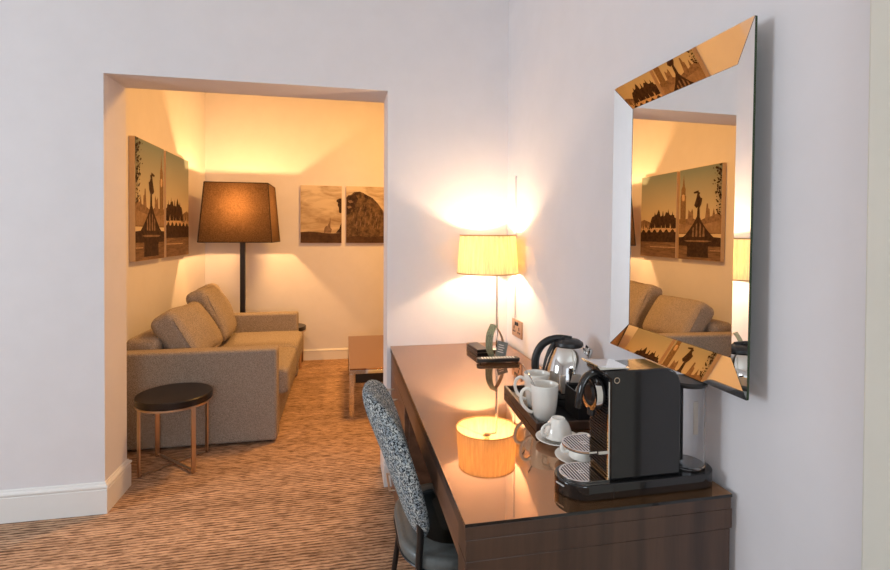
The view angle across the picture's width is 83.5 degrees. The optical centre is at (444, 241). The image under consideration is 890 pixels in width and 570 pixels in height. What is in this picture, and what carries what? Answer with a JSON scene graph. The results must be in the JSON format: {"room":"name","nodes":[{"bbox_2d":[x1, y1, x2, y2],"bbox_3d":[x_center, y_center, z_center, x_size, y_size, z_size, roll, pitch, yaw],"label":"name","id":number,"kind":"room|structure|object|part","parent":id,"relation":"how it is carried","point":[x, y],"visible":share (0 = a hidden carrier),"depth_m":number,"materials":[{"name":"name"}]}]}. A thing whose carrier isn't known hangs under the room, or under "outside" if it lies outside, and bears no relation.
{"room":"hotel room","nodes":[
{"label":"hotel room","id":0,"kind":"room"},
{"bbox_2d":[126,88,204,340],"bbox_3d":[-2.261,-0.215,3.889,0.100,3.000,2.694,0,1,-12],"label":"wall","id":1,"kind":"structure","parent":0,"point":[171,121],"depth_m":4.00,"materials":[{"name":"white paint"}]},
{"bbox_2d":[129,136,163,261],"bbox_3d":[-2.117,-0.286,3.565,0.050,0.832,0.543,0,1,-12],"label":"picture","id":2,"kind":"object","parent":1,"relation":"attached to","point":[146,160],"visible":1,"depth_m":3.47,"materials":[{"name":"paper"}]},
{"bbox_2d":[164,151,188,256],"bbox_3d":[-2.241,-0.296,4.155,0.042,0.828,0.575,0,1,-12],"label":"picture","id":3,"kind":"object","parent":1,"relation":"attached to","point":[176,223],"visible":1,"depth_m":4.09,"materials":[{"name":"paper"}]},
{"bbox_2d":[0,359,414,569],"bbox_3d":[-1.375,1.374,1.225,7.200,0.100,8.312,0,1,-12],"label":"floor","id":4,"kind":"structure","parent":0,"point":[314,496],"depth_m":2.42,"materials":[{"name":"carpet"}]},
{"bbox_2d":[134,383,212,477],"bbox_3d":[-1.578,1.090,2.912,0.404,0.418,0.404,0,1,-12],"label":"side table","id":5,"kind":"object","parent":4,"relation":"on","point":[176,397],"visible":1,"depth_m":2.82,"materials":[{"name":"black wood"}]},
{"bbox_3d":[-1.687,1.118,2.748,0.024,0.366,0.008,1,1,33],"label":"leg","id":6,"kind":"part","parent":5,"relation":"part of","materials":[{"name":"brown metal"}]},
{"bbox_3d":[-1.743,1.114,3.021,0.008,0.366,0.024,1,1,33],"label":"leg","id":7,"kind":"part","parent":5,"relation":"part of","materials":[{"name":"brown metal"}]},
{"bbox_3d":[-1.414,1.119,2.803,0.008,0.366,0.024,1,1,33],"label":"leg","id":8,"kind":"part","parent":5,"relation":"part of","materials":[{"name":"brown metal"}]},
{"bbox_3d":[-1.469,1.115,3.077,0.024,0.366,0.008,1,1,33],"label":"leg","id":9,"kind":"part","parent":5,"relation":"part of","materials":[{"name":"brown metal"}]},
{"bbox_2d":[127,311,302,450],"bbox_3d":[-1.684,0.949,3.929,1.008,0.674,1.625,0,1,-12],"label":"sofa","id":10,"kind":"object","parent":4,"relation":"on","point":[251,375],"visible":0.84,"depth_m":3.17,"materials":[{"name":"beige fabric"}]},
{"bbox_3d":[-2.075,0.818,3.847,0.208,0.413,1.363,0,1,-12],"label":"backrest","id":11,"kind":"part","parent":10,"relation":"part of","materials":[{"name":"beige fabric"}]},
{"bbox_2d":[151,302,222,348],"bbox_3d":[-1.810,0.647,3.526,0.340,0.393,0.571,0,1,-8],"label":"sofa cushion","id":12,"kind":"object","parent":10,"relation":"on","point":[189,325],"visible":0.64,"depth_m":3.33,"materials":[{"name":"beige fabric"}]},
{"bbox_3d":[-1.564,0.987,3.191,0.948,0.596,0.130,0,1,-12],"label":"arm","id":13,"kind":"part","parent":10,"relation":"part of","materials":[{"name":"beige fabric"}]},
{"bbox_2d":[186,283,236,341],"bbox_3d":[-1.942,0.596,4.187,0.330,0.459,0.607,0,1,-17],"label":"sofa cushion","id":14,"kind":"object","parent":10,"relation":"on","point":[211,297],"visible":0.77,"depth_m":3.96,"materials":[{"name":"beige fabric"}]},
{"bbox_2d":[219,331,302,363],"bbox_3d":[-1.625,0.928,4.290,0.749,0.213,0.681,0,1,-12],"label":"seat cushion","id":15,"kind":"object","parent":10,"relation":"on","point":[294,339],"depth_m":4.24,"materials":[{"name":"beige fabric"}]},
{"bbox_3d":[-1.863,0.967,4.656,0.948,0.596,0.130,0,1,-12],"label":"arm","id":16,"kind":"part","parent":10,"relation":"part of","materials":[{"name":"beige fabric"}]},
{"bbox_2d":[279,347,296,393],"bbox_3d":[-1.489,0.938,3.620,0.747,0.216,0.680,0,1,-12],"label":"seat cushion","id":17,"kind":"object","parent":10,"relation":"on","point":[287,355],"depth_m":3.52,"materials":[{"name":"beige fabric"}]},
{"bbox_2d":[197,181,279,312],"bbox_3d":[-1.947,0.366,4.778,0.636,1.815,0.601,0,1,-12],"label":"floor lamp","id":18,"kind":"object","parent":4,"relation":"on","point":[242,213],"visible":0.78,"depth_m":4.51,"materials":[{"name":"black fabric"}]},
{"bbox_3d":[-1.943,-0.267,4.770,0.627,0.540,0.590,0,1,-12],"label":"lamp shade","id":19,"kind":"part","parent":18,"relation":"part of","materials":[{"name":"brown fabric"}]},
{"bbox_2d":[299,323,305,368],"bbox_3d":[-1.612,1.067,5.096,0.370,0.408,0.370,0,1,-12],"label":"side table","id":20,"kind":"object","parent":4,"relation":"on","point":[302,327],"visible":0.24,"depth_m":5.12,"materials":[{"name":"black wood"}]},
{"bbox_3d":[-1.503,1.091,5.261,0.024,0.356,0.008,1,1,33],"label":"leg","id":21,"kind":"part","parent":20,"relation":"part of","materials":[{"name":"brown metal"}]},
{"bbox_2d":[348,335,382,417],"bbox_3d":[-0.518,1.106,4.299,0.615,0.362,1.200,0,1,-12],"label":"coffee table","id":22,"kind":"object","parent":4,"relation":"on","point":[365,353],"visible":0.53,"depth_m":3.90,"materials":[{"name":"brown wood"}]},
{"bbox_3d":[-0.686,1.134,3.670,0.035,0.322,0.035,0,1,-12],"label":"leg","id":23,"kind":"part","parent":22,"relation":"part of","materials":[{"name":"brown wood"}]},
{"bbox_3d":[-0.517,0.951,4.297,0.615,0.028,1.200,0,1,-12],"label":"frame","id":24,"kind":"part","parent":22,"relation":"part of","materials":[{"name":"brown wood"}]},
{"bbox_2d":[362,380,457,569],"bbox_3d":[0.018,0.884,1.565,0.549,0.885,0.447,0,1,-12],"label":"desk chair","id":25,"kind":"object","parent":4,"relation":"on","point":[423,538],"visible":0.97,"depth_m":1.38,"materials":[{"name":"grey fabric"}]},
{"bbox_3d":[-0.172,1.115,1.724,0.075,0.416,0.021,0,1,6],"label":"leg","id":26,"kind":"part","parent":25,"relation":"part of","materials":[{"name":"black metal"}]},
{"bbox_3d":[-0.162,0.642,1.522,0.182,0.412,0.436,0,1,-12],"label":"backrest","id":27,"kind":"part","parent":25,"relation":"part of","materials":[{"name":"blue fabric"}]},
{"bbox_3d":[0.068,0.875,1.575,0.443,0.053,0.443,0,1,-12],"label":"seat","id":28,"kind":"part","parent":25,"relation":"part of","materials":[{"name":"grey leather"}]},
{"bbox_2d":[386,342,731,569],"bbox_3d":[0.168,0.947,1.914,0.675,0.750,1.675,0,1,-12],"label":"desk","id":29,"kind":"object","parent":4,"relation":"on","point":[487,467],"visible":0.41,"depth_m":1.16,"materials":[{"name":"brown wood"}]},
{"bbox_3d":[-0.259,1.164,2.413,0.039,0.010,0.176,0,1,-12],"label":"handle","id":30,"kind":"part","parent":29,"relation":"part of","materials":[{"name":"metal"}]},
{"bbox_3d":[-0.222,1.181,2.376,0.018,0.206,0.612,0,1,-12],"label":"drawer","id":31,"kind":"part","parent":29,"relation":"part of","materials":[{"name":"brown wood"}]},
{"bbox_3d":[-0.220,0.768,2.371,0.018,0.174,0.612,0,1,-12],"label":"drawer","id":32,"kind":"part","parent":29,"relation":"part of","materials":[{"name":"brown wood"}]},
{"bbox_2d":[467,342,488,355],"bbox_3d":[0.165,0.547,2.542,0.062,0.032,0.170,0,1,-16],"label":"box","id":33,"kind":"object","parent":29,"relation":"on","point":[476,348],"visible":0.86,"depth_m":2.50,"materials":[{"name":"black wood"}]},
{"bbox_2d":[457,235,518,351],"bbox_3d":[0.220,0.265,2.580,0.318,0.598,0.318,0,1,-12],"label":"table lamp","id":34,"kind":"object","parent":29,"relation":"on","point":[479,255],"visible":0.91,"depth_m":2.45,"materials":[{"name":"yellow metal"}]},
{"bbox_3d":[0.221,0.066,2.577,0.315,0.191,0.315,0,1,-12],"label":"lamp shade","id":35,"kind":"part","parent":34,"relation":"part of","materials":[{"name":"beige fabric"}]},
{"bbox_2d":[485,324,503,356],"bbox_3d":[0.247,0.485,2.436,0.089,0.161,0.054,0,1,-29],"label":"leaflet","id":36,"kind":"object","parent":29,"relation":"on","point":[490,332],"visible":0.86,"depth_m":2.42,"materials":[{"name":"paper"}]},
{"bbox_2d":[476,356,519,363],"bbox_3d":[0.249,0.555,2.340,0.204,0.024,0.048,0,1,-8],"label":"remote control","id":37,"kind":"object","parent":29,"relation":"on","point":[516,359],"visible":1,"depth_m":2.32,"materials":[{"name":"black plastic"}]},
{"bbox_2d":[495,341,507,355],"bbox_3d":[0.274,0.523,2.419,0.070,0.084,0.017,0,1,-8],"label":"tent card","id":38,"kind":"object","parent":29,"relation":"on","point":[501,349],"visible":0.96,"depth_m":2.42,"materials":[{"name":"white paper"}]},
{"bbox_2d":[504,385,590,431],"bbox_3d":[0.388,0.562,1.721,0.278,0.026,0.385,0,1,-8],"label":"serving tray","id":39,"kind":"object","parent":29,"relation":"on","point":[575,424],"visible":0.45,"depth_m":1.62,"materials":[{"name":"black wood"}]},
{"bbox_2d":[513,369,549,407],"bbox_3d":[0.303,0.505,1.710,0.112,0.116,0.088,1,1,31],"label":"mug","id":40,"kind":"object","parent":39,"relation":"on","point":[536,374],"visible":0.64,"depth_m":1.70,"materials":[{"name":"white ceramic"}]},
{"bbox_3d":[0.255,0.500,1.702,0.045,0.086,0.007,0,1,-2],"label":"handle","id":41,"kind":"part","parent":40,"relation":"part of","materials":[{"name":"white ceramic"}]},
{"bbox_2d":[519,380,558,421],"bbox_3d":[0.303,0.507,1.585,0.112,0.116,0.088,1,1,29],"label":"mug","id":42,"kind":"object","parent":39,"relation":"on","point":[544,395],"visible":0.91,"depth_m":1.55,"materials":[{"name":"white ceramic"}]},
{"bbox_3d":[0.256,0.502,1.576,0.045,0.086,0.007,0,1,-4],"label":"handle","id":43,"kind":"part","parent":42,"relation":"part of","materials":[{"name":"white ceramic"}]},
{"bbox_2d":[531,335,592,406],"bbox_3d":[0.432,0.447,1.771,0.190,0.231,0.177,0,1,-30],"label":"kettle","id":44,"kind":"object","parent":39,"relation":"on","point":[563,361],"visible":0.65,"depth_m":1.72,"materials":[{"name":"silver metal"}]},
{"bbox_3d":[0.380,0.427,1.785,0.142,0.192,0.022,0,1,10],"label":"handle","id":45,"kind":"part","parent":44,"relation":"part of","materials":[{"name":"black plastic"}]},
{"bbox_3d":[0.438,0.355,1.773,0.105,0.025,0.105,0,1,10],"label":"lid","id":46,"kind":"part","parent":44,"relation":"part of","materials":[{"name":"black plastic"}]},
{"bbox_3d":[0.507,0.405,1.761,0.033,0.083,0.036,0,1,10],"label":"spout","id":47,"kind":"part","parent":44,"relation":"part of","materials":[{"name":"silver metal"}]},
{"bbox_2d":[565,383,590,419],"bbox_3d":[0.476,0.522,1.628,0.130,0.085,0.115,0,1,-8],"label":"box","id":48,"kind":"object","parent":39,"relation":"on","point":[570,393],"visible":0.31,"depth_m":1.61,"materials":[{"name":"black wood"}]},
{"bbox_2d":[536,429,576,446],"bbox_3d":[0.326,0.570,1.437,0.128,0.018,0.128,0,1,-12],"label":"saucer","id":49,"kind":"object","parent":29,"relation":"on","point":[539,437],"visible":0.38,"depth_m":1.43,"materials":[{"name":"white ceramic"}]},
{"bbox_2d":[540,415,571,441],"bbox_3d":[0.321,0.534,1.437,0.090,0.054,0.080,0,1,12],"label":"coffee cup","id":50,"kind":"object","parent":49,"relation":"on","point":[557,427],"visible":0.95,"depth_m":1.41,"materials":[{"name":"white ceramic"}]},
{"bbox_3d":[0.284,0.536,1.415,0.032,0.040,0.006,0,1,-27],"label":"handle","id":51,"kind":"part","parent":50,"relation":"part of","materials":[{"name":"white ceramic"}]},
{"bbox_2d":[555,446,580,462],"bbox_3d":[0.355,0.572,1.317,0.128,0.018,0.128,0,1,-12],"label":"saucer","id":52,"kind":"object","parent":29,"relation":"on","point":[564,457],"visible":0.23,"depth_m":1.32,"materials":[{"name":"white ceramic"}]},
{"bbox_2d":[560,432,589,461],"bbox_3d":[0.361,0.536,1.314,0.090,0.054,0.080,1,1,37],"label":"coffee cup","id":53,"kind":"object","parent":52,"relation":"on","point":[576,456],"visible":0.32,"depth_m":1.29,"materials":[{"name":"white ceramic"}]},
{"bbox_3d":[0.318,0.537,1.310,0.032,0.040,0.006,0,1,-2],"label":"handle","id":54,"kind":"part","parent":53,"relation":"part of","materials":[{"name":"white ceramic"}]},
{"bbox_3d":[0.346,0.976,1.132,0.637,0.714,0.068,0,1,-12],"label":"panel","id":55,"kind":"part","parent":29,"relation":"part of","materials":[{"name":"brown wood"}]},
{"bbox_2d":[554,358,711,500],"bbox_3d":[0.454,0.434,1.203,0.400,0.297,0.121,0,1,-12],"label":"coffee machine","id":56,"kind":"object","parent":29,"relation":"on","point":[647,434],"visible":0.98,"depth_m":1.16,"materials":[{"name":"black plastic"}]},
{"bbox_3d":[0.342,0.347,1.180,0.072,0.089,0.026,0,1,-12],"label":"lever","id":57,"kind":"part","parent":56,"relation":"part of","materials":[{"name":"black plastic"}]},
{"bbox_3d":[0.346,0.400,1.181,0.018,0.018,0.018,0,1,-12],"label":"spout","id":58,"kind":"part","parent":56,"relation":"part of","materials":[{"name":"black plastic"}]},
{"bbox_3d":[0.381,0.290,1.189,0.081,0.010,0.080,0,1,-12],"label":"plate","id":59,"kind":"part","parent":56,"relation":"part of","materials":[{"name":"silver metal"}]},
{"bbox_3d":[0.596,0.345,1.230,0.093,0.012,0.093,0,1,-12],"label":"tank lid","id":60,"kind":"part","parent":56,"relation":"part of","materials":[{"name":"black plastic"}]},
{"bbox_3d":[0.595,0.449,1.232,0.086,0.196,0.086,0,1,-12],"label":"water tank","id":61,"kind":"part","parent":56,"relation":"part of","materials":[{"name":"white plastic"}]},
{"bbox_2d":[0,0,508,489],"bbox_3d":[-1.634,-0.194,2.515,7.200,3.000,0.249,0,1,-12],"label":"wall","id":62,"kind":"structure","parent":0,"point":[438,69],"depth_m":2.48,"materials":[{"name":"white paint"}]},
{"bbox_2d":[0,348,391,523],"bbox_3d":[-1.898,1.213,3.796,7.000,0.150,2.862,0,1,-12],"label":"baseboard","id":63,"kind":"structure","parent":62,"relation":"attached to","point":[95,498],"depth_m":2.37,"materials":[{"name":"paint"}]},
{"bbox_2d":[205,93,383,348],"bbox_3d":[-0.565,-0.229,5.558,3.890,3.000,0.100,0,1,-12],"label":"wall","id":64,"kind":"structure","parent":0,"point":[336,290],"depth_m":5.31,"materials":[{"name":"white paint"}]},
{"bbox_2d":[300,185,341,242],"bbox_3d":[-1.323,-0.289,5.336,0.427,0.612,0.029,0,1,-12],"label":"picture","id":65,"kind":"object","parent":64,"relation":"attached to","point":[320,206],"visible":1,"depth_m":5.32},
{"bbox_2d":[346,186,383,242],"bbox_3d":[-0.858,-0.289,5.428,0.427,0.612,0.033,0,1,-12],"label":"picture","id":66,"kind":"object","parent":64,"relation":"attached to","point":[364,205],"visible":0.97,"depth_m":5.41},
{"bbox_2d":[506,0,869,569],"bbox_3d":[0.604,-0.174,1.837,0.120,3.000,1.974,0,1,-12],"label":"wall","id":67,"kind":"structure","parent":0,"point":[789,456],"depth_m":1.08,"materials":[{"name":"white paint"}]},
{"bbox_2d":[513,176,516,318],"bbox_3d":[0.372,0.031,2.650,0.010,0.755,0.020,0,1,-12],"label":"trim","id":68,"kind":"structure","parent":67,"relation":"attached to","point":[515,177],"depth_m":2.64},
{"bbox_2d":[512,318,522,339],"bbox_3d":[0.377,0.456,2.616,0.012,0.090,0.146,0,1,-12],"label":"wall socket","id":69,"kind":"object","parent":67,"relation":"attached to","point":[517,326],"visible":0.98,"depth_m":2.60,"materials":[{"name":"beige plastic"}]},
{"bbox_2d":[610,15,757,400],"bbox_3d":[0.618,-0.074,1.338,0.049,0.818,0.560,0,1,-11],"label":"wall mirror","id":70,"kind":"object","parent":67,"relation":"attached to","point":[684,144],"visible":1,"depth_m":1.28,"materials":[{"name":"silver glass"}]},
{"bbox_3d":[0.619,-0.071,1.340,0.004,0.667,0.419,0,1,-11],"label":"mirror pane","id":71,"kind":"part","parent":70,"relation":"part of","materials":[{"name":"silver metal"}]},
{"bbox_2d":[861,0,889,569],"bbox_3d":[1.119,-0.138,-0.747,0.142,3.000,3.294,0,1,-12],"label":"wall pier","id":72,"kind":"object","parent":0,"point":[876,432],"visible":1,"depth_m":0.83,"materials":[{"name":"white paint"}]}
]}

